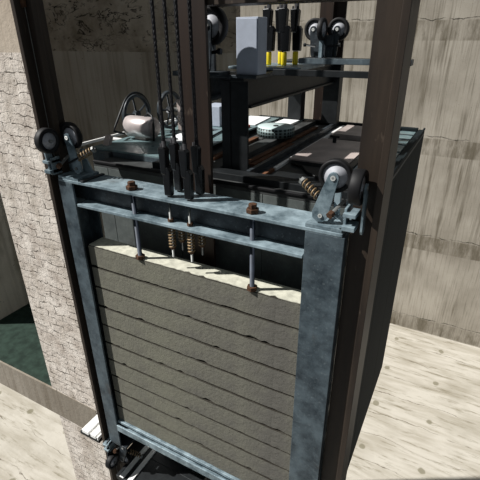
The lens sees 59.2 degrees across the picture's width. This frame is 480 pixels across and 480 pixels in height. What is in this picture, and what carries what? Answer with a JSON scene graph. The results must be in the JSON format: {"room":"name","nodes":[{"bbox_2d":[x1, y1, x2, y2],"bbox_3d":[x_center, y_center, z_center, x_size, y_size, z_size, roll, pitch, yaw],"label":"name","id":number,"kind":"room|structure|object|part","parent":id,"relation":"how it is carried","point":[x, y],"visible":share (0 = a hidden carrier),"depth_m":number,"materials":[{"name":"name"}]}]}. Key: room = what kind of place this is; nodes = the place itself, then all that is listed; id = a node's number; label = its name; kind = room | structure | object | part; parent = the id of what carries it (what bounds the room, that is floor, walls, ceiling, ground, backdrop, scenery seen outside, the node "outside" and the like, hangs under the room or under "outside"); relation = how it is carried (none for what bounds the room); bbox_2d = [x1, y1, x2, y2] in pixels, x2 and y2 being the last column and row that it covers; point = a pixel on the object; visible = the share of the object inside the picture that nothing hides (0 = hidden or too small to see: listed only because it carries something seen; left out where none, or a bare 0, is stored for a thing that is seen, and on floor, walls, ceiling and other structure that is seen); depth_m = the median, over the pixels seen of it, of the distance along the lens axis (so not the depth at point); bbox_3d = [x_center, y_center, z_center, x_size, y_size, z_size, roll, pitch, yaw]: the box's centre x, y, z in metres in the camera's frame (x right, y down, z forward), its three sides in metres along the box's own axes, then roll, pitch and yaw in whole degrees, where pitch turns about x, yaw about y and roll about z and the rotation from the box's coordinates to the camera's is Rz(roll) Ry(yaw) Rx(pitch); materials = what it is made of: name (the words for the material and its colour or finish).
{"room":"elevator shaft","nodes":[
{"label":"elevator shaft","id":0,"kind":"room"},
{"bbox_2d":[0,303,51,385],"bbox_3d":[-1.524,0.892,4.604,1.971,0.308,1.983,13,29,25],"label":"floor","id":1,"kind":"structure","parent":0,"point":[20,346],"depth_m":4.03,"materials":[{"name":"green carpet"}]},
{"bbox_2d":[0,140,104,319],"bbox_3d":[-2.234,-0.174,4.702,0.210,1.538,1.680,13,29,25],"label":"wall","id":2,"kind":"structure","parent":0,"point":[13,293],"depth_m":4.40,"materials":[{"name":"concrete"}]},
{"bbox_2d":[0,0,110,479],"bbox_3d":[-1.317,0.707,3.161,0.548,12.300,0.060,13,29,25],"label":"wall","id":3,"kind":"structure","parent":0,"point":[24,186],"depth_m":2.82,"materials":[{"name":"brick"}]},
{"bbox_2d":[0,361,96,427],"bbox_3d":[-1.998,1.277,3.813,1.971,0.306,0.015,13,29,25],"label":"trim","id":4,"kind":"structure","parent":3,"relation":"attached to","point":[26,385],"depth_m":3.64,"materials":[{"name":"wood"}]},
{"bbox_2d":[80,415,102,442],"bbox_3d":[-0.623,1.050,3.972,0.190,0.056,2.100,13,29,25],"label":"sill","id":5,"kind":"structure","parent":3,"relation":"attached to","point":[92,430],"depth_m":3.16,"materials":[{"name":"metal"}]},
{"bbox_2d":[43,0,239,448],"bbox_3d":[-1.253,-0.264,5.179,2.842,12.300,0.075,13,29,25],"label":"wall","id":6,"kind":"structure","parent":0,"point":[93,86],"depth_m":4.39,"materials":[{"name":"concrete"}]},
{"bbox_2d":[0,323,479,479],"bbox_3d":[-0.553,4.951,8.860,18.000,0.300,14.410,13,29,25],"label":"floor","id":7,"kind":"structure","parent":0,"point":[422,419],"depth_m":9.80,"materials":[{"name":"wood"}]},
{"bbox_2d":[10,0,124,479],"bbox_3d":[-0.928,0.998,2.895,0.069,12.000,0.156,13,29,25],"label":"rail","id":8,"kind":"object","parent":7,"relation":"on","point":[29,16],"visible":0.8,"depth_m":2.08,"materials":[{"name":"black metal"}]},
{"bbox_2d":[103,432,143,469],"bbox_3d":[-0.824,1.532,3.077,0.258,0.250,0.270,13,29,25],"label":"guide","id":9,"kind":"object","parent":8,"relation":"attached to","point":[112,460],"visible":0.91,"depth_m":3.04,"materials":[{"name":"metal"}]},
{"bbox_3d":[-0.841,1.540,3.045,0.090,0.196,0.010,13,29,25],"label":"arm","id":10,"kind":"part","parent":9,"relation":"part of","materials":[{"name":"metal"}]},
{"bbox_2d":[177,0,215,479],"bbox_3d":[-0.167,1.087,2.698,0.135,12.000,0.070,13,29,25],"label":"rail","id":11,"kind":"object","parent":7,"relation":"on","point":[199,7],"visible":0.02,"depth_m":1.83,"materials":[{"name":"brown metal"}]},
{"bbox_2d":[93,115,425,479],"bbox_3d":[0.192,0.459,3.141,1.578,2.334,2.070,13,29,25],"label":"car","id":12,"kind":"object","parent":11,"relation":"attached to","point":[251,184],"visible":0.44,"depth_m":2.50,"materials":[{"name":"paint"}]},
{"bbox_3d":[-0.789,0.587,2.904,0.105,2.232,0.006,13,29,25],"label":"panel","id":13,"kind":"part","parent":12,"relation":"part of","materials":[{"name":"paint"}]},
{"bbox_3d":[-0.528,0.646,2.777,0.482,2.232,0.006,13,29,25],"label":"panel","id":14,"kind":"part","parent":12,"relation":"part of","materials":[{"name":"paint"}]},
{"bbox_2d":[81,117,278,161],"bbox_3d":[-0.375,-0.773,3.087,0.798,0.184,1.478,13,29,25],"label":"operator","id":15,"kind":"object","parent":12,"relation":"on","point":[129,147],"visible":0.43,"depth_m":2.63,"materials":[{"name":"metal"}]},
{"bbox_2d":[113,91,160,140],"bbox_3d":[-0.614,-0.820,2.787,0.280,0.281,0.384,13,29,25],"label":"motor","id":16,"kind":"object","parent":15,"relation":"on","point":[146,127],"visible":1,"depth_m":2.73,"materials":[{"name":"metal"}]},
{"bbox_3d":[-0.643,-0.739,2.757,0.214,0.134,0.134,13,29,25],"label":"motor","id":17,"kind":"part","parent":16,"relation":"part of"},
{"bbox_2d":[157,90,181,130],"bbox_3d":[-0.456,-0.898,2.956,0.112,0.274,0.258,13,29,25],"label":"pulley","id":18,"kind":"object","parent":15,"relation":"on","point":[164,94],"visible":0.56,"depth_m":2.97,"materials":[{"name":"metal"}]},
{"bbox_2d":[165,129,213,142],"bbox_3d":[-0.345,-0.719,2.891,0.165,0.005,0.450,9,27,19],"label":"panel","id":19,"kind":"object","parent":15,"relation":"on","point":[178,136],"visible":0.24,"depth_m":2.78,"materials":[{"name":"white"}]},
{"bbox_2d":[212,103,221,126],"bbox_3d":[-0.172,-0.957,3.221,0.150,0.145,0.180,13,29,25],"label":"controller","id":20,"kind":"object","parent":15,"relation":"on","point":[216,107],"visible":0.42,"depth_m":3.13,"materials":[{"name":"grey paint"}]},
{"bbox_2d":[249,116,270,125],"bbox_3d":[0.101,-0.951,3.364,0.180,0.008,0.360,10,28,20],"label":"panel","id":21,"kind":"object","parent":15,"relation":"on","point":[253,120],"visible":0.71,"depth_m":3.38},
{"bbox_3d":[-0.100,0.743,2.568,0.484,2.232,0.006,13,29,25],"label":"panel","id":22,"kind":"part","parent":12,"relation":"part of","materials":[{"name":"paint"}]},
{"bbox_2d":[214,136,258,160],"bbox_3d":[-0.026,-0.592,2.705,0.038,0.017,0.630,12,28,24],"label":"wooden board","id":23,"kind":"object","parent":12,"relation":"on","point":[220,154],"visible":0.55,"depth_m":2.53,"materials":[{"name":"brown wood"}]},
{"bbox_2d":[172,59,343,170],"bbox_3d":[0.254,-0.868,2.731,0.502,0.488,1.582,13,29,25],"label":"sling","id":24,"kind":"object","parent":12,"relation":"on","point":[238,93],"visible":0.62,"depth_m":2.21,"materials":[{"name":"black metal"}]},
{"bbox_2d":[173,7,229,75],"bbox_3d":[-0.156,-0.910,1.937,0.295,0.280,0.216,13,29,25],"label":"guide","id":25,"kind":"object","parent":24,"relation":"on","point":[217,18],"visible":0.43,"depth_m":1.81,"materials":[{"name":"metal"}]},
{"bbox_3d":[-0.154,-0.839,1.848,0.079,0.223,0.012,13,29,25],"label":"arm","id":26,"kind":"part","parent":25,"relation":"part of","materials":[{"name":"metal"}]},
{"bbox_3d":[-0.085,-0.818,2.086,0.465,0.014,0.202,13,29,25],"label":"plate","id":27,"kind":"part","parent":24,"relation":"part of","materials":[{"name":"metal"}]},
{"bbox_2d":[236,17,266,74],"bbox_3d":[0.053,-0.885,1.933,0.110,0.236,0.098,13,29,25],"label":"control box","id":28,"kind":"object","parent":24,"relation":"on","point":[251,32],"visible":1,"depth_m":1.90,"materials":[{"name":"grey paint"}]},
{"bbox_2d":[263,5,275,64],"bbox_3d":[0.174,-1.228,2.533,0.076,0.334,0.043,13,29,25],"label":"socket","id":29,"kind":"object","parent":24,"relation":"on","point":[267,12],"visible":0.72,"depth_m":2.51,"materials":[{"name":"black metal"}]},
{"bbox_3d":[0.233,-1.076,2.618,0.465,0.014,0.420,13,29,25],"label":"rope plate","id":30,"kind":"part","parent":24,"relation":"part of","materials":[{"name":"metal"}]},
{"bbox_2d":[275,4,282,64],"bbox_3d":[0.252,-1.254,2.587,0.076,0.334,0.043,13,29,25],"label":"socket","id":31,"kind":"object","parent":24,"relation":"on","point":[278,7],"visible":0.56,"depth_m":2.58,"materials":[{"name":"black metal"}]},
{"bbox_2d":[278,4,291,65],"bbox_3d":[0.270,-1.202,2.488,0.086,0.322,0.043,13,29,25],"label":"socket","id":32,"kind":"object","parent":24,"relation":"on","point":[285,29],"visible":0.89,"depth_m":2.46,"materials":[{"name":"black metal"}]},
{"bbox_2d":[290,4,302,64],"bbox_3d":[0.347,-1.238,2.557,0.084,0.325,0.043,13,29,25],"label":"socket","id":33,"kind":"object","parent":24,"relation":"on","point":[295,13],"visible":0.86,"depth_m":2.53,"materials":[{"name":"black metal"}]},
{"bbox_2d":[303,17,349,57],"bbox_3d":[0.604,-1.468,3.087,0.335,0.280,0.195,13,29,25],"label":"guide","id":34,"kind":"object","parent":24,"relation":"on","point":[322,45],"visible":0.97,"depth_m":3.09,"materials":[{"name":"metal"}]},
{"bbox_3d":[0.559,-1.477,3.163,0.079,0.223,0.012,13,29,25],"label":"arm","id":35,"kind":"part","parent":34,"relation":"part of","materials":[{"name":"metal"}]},
{"bbox_3d":[0.594,-1.418,3.089,0.024,0.158,0.036,13,29,25],"label":"arm","id":36,"kind":"part","parent":34,"relation":"part of","materials":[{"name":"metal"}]},
{"bbox_3d":[0.690,-1.447,3.099,0.079,0.223,0.012,13,29,25],"label":"arm","id":37,"kind":"part","parent":34,"relation":"part of","materials":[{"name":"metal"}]},
{"bbox_2d":[262,168,274,174],"bbox_3d":[0.144,-0.350,2.200,0.020,0.017,0.135,13,29,25],"label":"wooden board","id":38,"kind":"object","parent":12,"relation":"on","point":[270,170],"visible":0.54,"depth_m":2.21,"materials":[{"name":"brown wood"}]},
{"bbox_2d":[250,143,294,166],"bbox_3d":[0.207,-0.517,2.545,0.030,0.017,0.570,13,29,26],"label":"wooden board","id":39,"kind":"object","parent":12,"relation":"on","point":[260,160],"visible":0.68,"depth_m":2.48,"materials":[{"name":"brown wood"}]},
{"bbox_2d":[257,123,294,138],"bbox_3d":[0.247,-0.758,2.916,0.258,0.064,0.258,13,29,25],"label":"ventilation fan","id":40,"kind":"object","parent":12,"relation":"on","point":[265,130],"visible":1,"depth_m":2.83,"materials":[{"name":"grey metal"}]},
{"bbox_2d":[249,126,317,164],"bbox_3d":[0.302,-0.642,2.807,0.033,0.014,1.230,13,29,25],"label":"wooden board","id":41,"kind":"object","parent":12,"relation":"on","point":[306,132],"visible":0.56,"depth_m":2.75,"materials":[{"name":"brown wood"}]},
{"bbox_2d":[275,119,298,123],"bbox_3d":[0.348,-0.910,3.279,0.135,0.005,0.278,13,29,25],"label":"panel","id":42,"kind":"object","parent":12,"relation":"on","point":[288,121],"visible":0.56,"depth_m":3.31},
{"bbox_2d":[273,164,319,181],"bbox_3d":[0.342,-0.339,2.172,0.285,0.017,0.240,13,29,25],"label":"plate","id":43,"kind":"object","parent":12,"relation":"on","point":[290,171],"visible":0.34,"depth_m":2.17,"materials":[{"name":"black metal"}]},
{"bbox_2d":[291,162,318,178],"bbox_3d":[0.343,-0.360,2.182,0.039,0.012,0.300,-9,27,-18],"label":"power cable","id":44,"kind":"object","parent":43,"relation":"on","point":[292,163],"visible":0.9,"depth_m":2.18,"materials":[{"name":"black rubber"}]},
{"bbox_3d":[0.334,0.842,2.356,0.495,2.232,0.006,13,29,25],"label":"panel","id":45,"kind":"part","parent":12,"relation":"part of","materials":[{"name":"paint"}]},
{"bbox_2d":[289,135,359,167],"bbox_3d":[0.554,-0.540,2.516,0.324,0.080,0.585,13,29,25],"label":"hatch","id":46,"kind":"object","parent":12,"relation":"on","point":[323,150],"visible":0.66,"depth_m":2.47,"materials":[{"name":"paint"}]},
{"bbox_3d":[0.555,-0.516,2.527,0.309,0.026,0.570,13,29,25],"label":"casing","id":47,"kind":"part","parent":46,"relation":"part of","materials":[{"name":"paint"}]},
{"bbox_3d":[0.601,-0.641,2.685,0.060,0.045,0.024,13,29,25],"label":"handle","id":48,"kind":"part","parent":46,"relation":"part of","materials":[{"name":"black metal"}]},
{"bbox_2d":[333,125,361,140],"bbox_3d":[0.865,-0.767,3.034,0.292,0.035,0.360,13,29,25],"label":"cover plate","id":49,"kind":"object","parent":12,"relation":"on","point":[349,132],"visible":0.46,"depth_m":2.95,"materials":[{"name":"grey metal"}]},
{"bbox_3d":[0.685,0.781,2.478,0.006,2.232,0.578,13,29,25],"label":"panel","id":50,"kind":"part","parent":12,"relation":"part of","materials":[{"name":"paint"}]},
{"bbox_3d":[0.960,0.558,2.937,0.006,2.232,0.578,13,29,25],"label":"panel","id":51,"kind":"part","parent":12,"relation":"part of","materials":[{"name":"paint"}]},
{"bbox_3d":[1.235,0.334,3.398,0.006,2.232,0.579,13,29,25],"label":"panel","id":52,"kind":"part","parent":12,"relation":"part of","materials":[{"name":"paint"}]},
{"bbox_2d":[207,0,368,6],"bbox_3d":[0.272,-0.934,1.515,0.952,0.138,0.126,13,29,25],"label":"bracket","id":53,"kind":"object","parent":11,"relation":"attached to","point":[210,3],"visible":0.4,"depth_m":1.61,"materials":[{"name":"grey metal"}]},
{"bbox_2d":[313,1,347,119],"bbox_3d":[0.709,0.365,4.186,0.202,12.000,0.074,13,29,25],"label":"rail","id":54,"kind":"object","parent":7,"relation":"on","point":[328,10],"visible":0.02,"depth_m":3.23,"materials":[{"name":"brown metal"}]},
{"bbox_3d":[0.714,0.371,4.173,0.021,12.000,0.052,13,29,25],"label":"rail blade","id":55,"kind":"part","parent":54,"relation":"part of","materials":[{"name":"brown paint"}]},
{"bbox_2d":[321,0,419,479],"bbox_3d":[0.473,1.320,2.205,0.108,12.000,0.154,13,29,25],"label":"rail","id":56,"kind":"object","parent":7,"relation":"on","point":[395,23],"visible":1,"depth_m":1.47,"materials":[{"name":"brown metal"}]},
{"bbox_2d":[58,173,349,479],"bbox_3d":[-0.235,0.656,2.322,1.497,1.974,0.160,13,29,25],"label":"frame","id":57,"kind":"object","parent":56,"relation":"attached to","point":[273,228],"visible":0.84,"depth_m":1.93,"materials":[{"name":"metal"}]},
{"bbox_2d":[34,122,98,180],"bbox_3d":[-0.838,-0.444,2.127,0.258,0.262,0.284,13,29,25],"label":"guide","id":58,"kind":"object","parent":57,"relation":"on","point":[46,140],"visible":0.98,"depth_m":2.11,"materials":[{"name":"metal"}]},
{"bbox_3d":[-0.960,-0.421,2.125,0.008,0.199,0.058,13,29,25],"label":"arm","id":59,"kind":"part","parent":58,"relation":"part of","materials":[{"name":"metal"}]},
{"bbox_3d":[-0.838,-0.432,2.126,0.085,0.201,0.010,13,29,25],"label":"arm","id":60,"kind":"part","parent":58,"relation":"part of","materials":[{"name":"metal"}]},
{"bbox_3d":[-0.787,-0.422,2.113,0.157,0.088,0.011,2,26,6],"label":"spring rod","id":61,"kind":"part","parent":58,"relation":"part of","materials":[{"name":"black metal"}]},
{"bbox_3d":[-0.852,0.542,2.632,0.099,1.919,0.150,13,29,25],"label":"post","id":62,"kind":"part","parent":57,"relation":"part of","materials":[{"name":"metal"}]},
{"bbox_3d":[-0.510,-0.095,2.071,0.022,0.387,0.022,13,29,25],"label":"tie rod","id":63,"kind":"part","parent":57,"relation":"part of","materials":[{"name":"metal"}]},
{"bbox_2d":[158,141,173,196],"bbox_3d":[-0.311,-0.311,1.846,0.068,0.246,0.037,13,29,25],"label":"socket","id":64,"kind":"object","parent":57,"relation":"attached to","point":[165,166],"depth_m":1.84,"materials":[{"name":"black metal"}]},
{"bbox_2d":[150,0,164,140],"bbox_3d":[-0.340,-2.338,0.879,0.017,4.250,0.017,-3,26,-5],"label":"rope","id":65,"kind":"object","parent":64,"relation":"on","point":[151,1],"visible":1,"depth_m":1.68,"materials":[{"name":"metal"}]},
{"bbox_2d":[168,203,173,221],"bbox_3d":[-0.307,-0.130,1.931,0.030,0.092,0.037,13,29,25],"label":"rod","id":66,"kind":"object","parent":57,"relation":"attached to","point":[170,219],"depth_m":1.94,"materials":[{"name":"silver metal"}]},
{"bbox_3d":[-0.321,-0.063,1.972,0.012,0.316,0.012,13,29,25],"label":"rod","id":67,"kind":"part","parent":66,"relation":"part of","materials":[{"name":"metal"}]},
{"bbox_2d":[168,228,176,256],"bbox_3d":[-0.307,0.006,1.997,0.044,0.148,0.037,13,29,25],"label":"spring","id":68,"kind":"object","parent":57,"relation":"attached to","point":[172,238],"depth_m":1.99,"materials":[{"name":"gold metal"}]},
{"bbox_2d":[168,137,183,191],"bbox_3d":[-0.278,-0.343,1.911,0.066,0.249,0.037,13,29,25],"label":"socket","id":69,"kind":"object","parent":57,"relation":"attached to","point":[173,144],"depth_m":1.90,"materials":[{"name":"metal"}]},
{"bbox_2d":[162,0,175,136],"bbox_3d":[-0.305,-2.369,0.944,0.017,4.250,0.017,-3,26,-5],"label":"rope","id":70,"kind":"object","parent":69,"relation":"on","point":[163,1],"visible":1,"depth_m":1.74,"materials":[{"name":"metal"}]},
{"bbox_2d":[178,230,185,249],"bbox_3d":[-0.272,-0.006,2.071,0.043,0.102,0.037,13,29,25],"label":"spring","id":71,"kind":"object","parent":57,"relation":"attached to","point":[180,233],"depth_m":2.07,"materials":[{"name":"metal"}]},
{"bbox_3d":[-0.286,-0.094,2.036,0.012,0.316,0.012,13,29,25],"label":"rod","id":72,"kind":"part","parent":71,"relation":"part of","materials":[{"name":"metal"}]},
{"bbox_2d":[178,143,193,200],"bbox_3d":[-0.217,-0.291,1.799,0.068,0.250,0.037,13,29,25],"label":"socket","id":73,"kind":"object","parent":57,"relation":"attached to","point":[185,169],"depth_m":1.79,"materials":[{"name":"metal"}]},
{"bbox_2d":[173,0,185,143],"bbox_3d":[-0.245,-2.316,0.833,0.017,4.250,0.017,-3,26,-5],"label":"rope","id":74,"kind":"object","parent":73,"relation":"on","point":[175,4],"visible":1,"depth_m":1.63,"materials":[{"name":"metal"}]},
{"bbox_2d":[187,207,192,226],"bbox_3d":[-0.215,-0.108,1.886,0.028,0.092,0.037,13,29,25],"label":"rod","id":75,"kind":"object","parent":57,"relation":"attached to","point":[189,223],"depth_m":1.89,"materials":[{"name":"metal"}]},
{"bbox_3d":[-0.226,-0.041,1.925,0.012,0.316,0.012,13,29,25],"label":"rod","id":76,"kind":"part","parent":75,"relation":"part of","materials":[{"name":"metal"}]},
{"bbox_2d":[187,232,194,261],"bbox_3d":[-0.214,0.027,1.952,0.043,0.148,0.037,13,29,25],"label":"spring","id":77,"kind":"object","parent":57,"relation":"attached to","point":[190,245],"depth_m":1.94,"materials":[{"name":"metal"}]},
{"bbox_2d":[117,405,271,479],"bbox_3d":[-0.252,1.268,2.636,1.240,0.127,0.107,13,29,25],"label":"block","id":78,"kind":"object","parent":57,"relation":"on","point":[196,449],"visible":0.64,"depth_m":2.60,"materials":[{"name":"concrete"}]},
{"bbox_2d":[115,390,288,479],"bbox_3d":[-0.253,1.148,2.579,1.240,0.127,0.106,13,29,25],"label":"block","id":79,"kind":"object","parent":78,"relation":"on","point":[239,455],"visible":0.61,"depth_m":2.50,"materials":[{"name":"concrete"}]},
{"bbox_2d":[112,374,289,469],"bbox_3d":[-0.254,1.028,2.521,1.240,0.127,0.106,13,29,25],"label":"block","id":80,"kind":"object","parent":79,"relation":"on","point":[276,456],"visible":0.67,"depth_m":2.44,"materials":[{"name":"concrete"}]},
{"bbox_2d":[109,358,291,453],"bbox_3d":[-0.255,0.908,2.462,1.240,0.127,0.108,13,29,25],"label":"block","id":81,"kind":"object","parent":80,"relation":"on","point":[274,437],"visible":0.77,"depth_m":2.37,"materials":[{"name":"concrete"}]},
{"bbox_2d":[106,341,292,435],"bbox_3d":[-0.256,0.788,2.405,1.240,0.127,0.107,13,29,25],"label":"block","id":82,"kind":"object","parent":81,"relation":"on","point":[258,412],"visible":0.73,"depth_m":2.32,"materials":[{"name":"concrete"}]},
{"bbox_2d":[103,324,293,416],"bbox_3d":[-0.256,0.668,2.348,1.240,0.127,0.106,13,29,25],"label":"block","id":83,"kind":"object","parent":82,"relation":"on","point":[244,387],"visible":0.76,"depth_m":2.26,"materials":[{"name":"concrete"}]},
{"bbox_2d":[99,305,295,395],"bbox_3d":[-0.258,0.548,2.289,1.240,0.127,0.108,13,29,25],"label":"block","id":84,"kind":"object","parent":83,"relation":"on","point":[277,379],"visible":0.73,"depth_m":2.20,"materials":[{"name":"concrete"}]},
{"bbox_2d":[96,286,296,374],"bbox_3d":[-0.258,0.428,2.232,1.240,0.127,0.106,13,29,25],"label":"block","id":85,"kind":"object","parent":84,"relation":"on","point":[277,357],"visible":0.73,"depth_m":2.14,"materials":[{"name":"concrete"}]},
{"bbox_2d":[92,265,298,352],"bbox_3d":[-0.259,0.308,2.174,1.240,0.127,0.107,13,29,25],"label":"block","id":86,"kind":"object","parent":85,"relation":"on","point":[226,317],"visible":0.72,"depth_m":2.08,"materials":[{"name":"concrete"}]},
{"bbox_2d":[88,237,300,328],"bbox_3d":[-0.260,0.186,2.116,1.240,0.130,0.107,13,29,25],"label":"block","id":87,"kind":"object","parent":86,"relation":"on","point":[275,302],"visible":0.95,"depth_m":2.03,"materials":[{"name":"concrete"}]},
{"bbox_2d":[190,140,204,195],"bbox_3d":[-0.175,-0.318,1.861,0.067,0.247,0.037,13,29,25],"label":"socket","id":88,"kind":"object","parent":57,"relation":"attached to","point":[198,168],"depth_m":1.85,"materials":[{"name":"metal"}]},
{"bbox_2d":[187,0,197,139],"bbox_3d":[-0.202,-2.346,0.893,0.017,4.250,0.017,-3,26,-5],"label":"rope","id":89,"kind":"object","parent":88,"relation":"on","point":[189,7],"visible":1,"depth_m":1.69,"materials":[{"name":"metal"}]},
{"bbox_2d":[198,235,205,254],"bbox_3d":[-0.171,0.018,2.022,0.041,0.102,0.037,13,29,25],"label":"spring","id":90,"kind":"object","parent":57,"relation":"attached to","point":[201,238],"depth_m":2.02,"materials":[{"name":"metal"}]},
{"bbox_3d":[-0.183,-0.071,1.986,0.012,0.316,0.012,13,29,25],"label":"rod","id":91,"kind":"part","parent":90,"relation":"part of","materials":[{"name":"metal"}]},
{"bbox_3d":[0.052,0.033,1.797,0.022,0.387,0.022,13,29,25],"label":"tie rod","id":92,"kind":"part","parent":57,"relation":"part of","materials":[{"name":"metal"}]},
{"bbox_3d":[0.356,0.816,2.043,0.153,1.919,0.150,13,29,25],"label":"post","id":93,"kind":"part","parent":57,"relation":"part of","materials":[{"name":"metal"}]},
{"bbox_2d":[299,158,368,234],"bbox_3d":[0.339,-0.174,1.554,0.285,0.258,0.284,13,29,25],"label":"guide","id":94,"kind":"object","parent":57,"relation":"on","point":[336,175],"visible":0.88,"depth_m":1.50,"materials":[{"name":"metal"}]},
{"bbox_3d":[0.280,-0.179,1.592,0.011,0.088,0.157,-20,32,-35],"label":"spring rod","id":95,"kind":"part","parent":94,"relation":"part of","materials":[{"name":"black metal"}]},
{"bbox_3d":[0.309,-0.154,1.536,0.090,0.196,0.010,13,29,25],"label":"arm","id":96,"kind":"part","parent":94,"relation":"part of","materials":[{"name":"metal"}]},
{"bbox_3d":[0.427,-0.103,1.449,0.008,0.195,0.058,13,29,25],"label":"arm","id":97,"kind":"part","parent":94,"relation":"part of","materials":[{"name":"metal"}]},
{"bbox_2d":[273,69,368,78],"bbox_3d":[0.323,-0.618,1.585,0.495,0.024,0.209,13,29,25],"label":"bar","id":98,"kind":"object","parent":56,"relation":"attached to","point":[283,72],"visible":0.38,"depth_m":1.65,"materials":[{"name":"black metal"}]},
{"bbox_2d":[298,58,413,65],"bbox_3d":[0.391,-0.647,1.544,0.428,0.021,0.232,13,29,25],"label":"bar","id":99,"kind":"object","parent":56,"relation":"attached to","point":[334,61],"visible":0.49,"depth_m":1.62,"materials":[{"name":"metal"}]},
{"bbox_2d":[240,0,479,347],"bbox_3d":[2.750,-3.438,11.719,18.000,12.300,0.300,13,29,25],"label":"wall","id":100,"kind":"structure","parent":0,"point":[437,293],"depth_m":10.96,"materials":[{"name":"concrete"}]}
]}

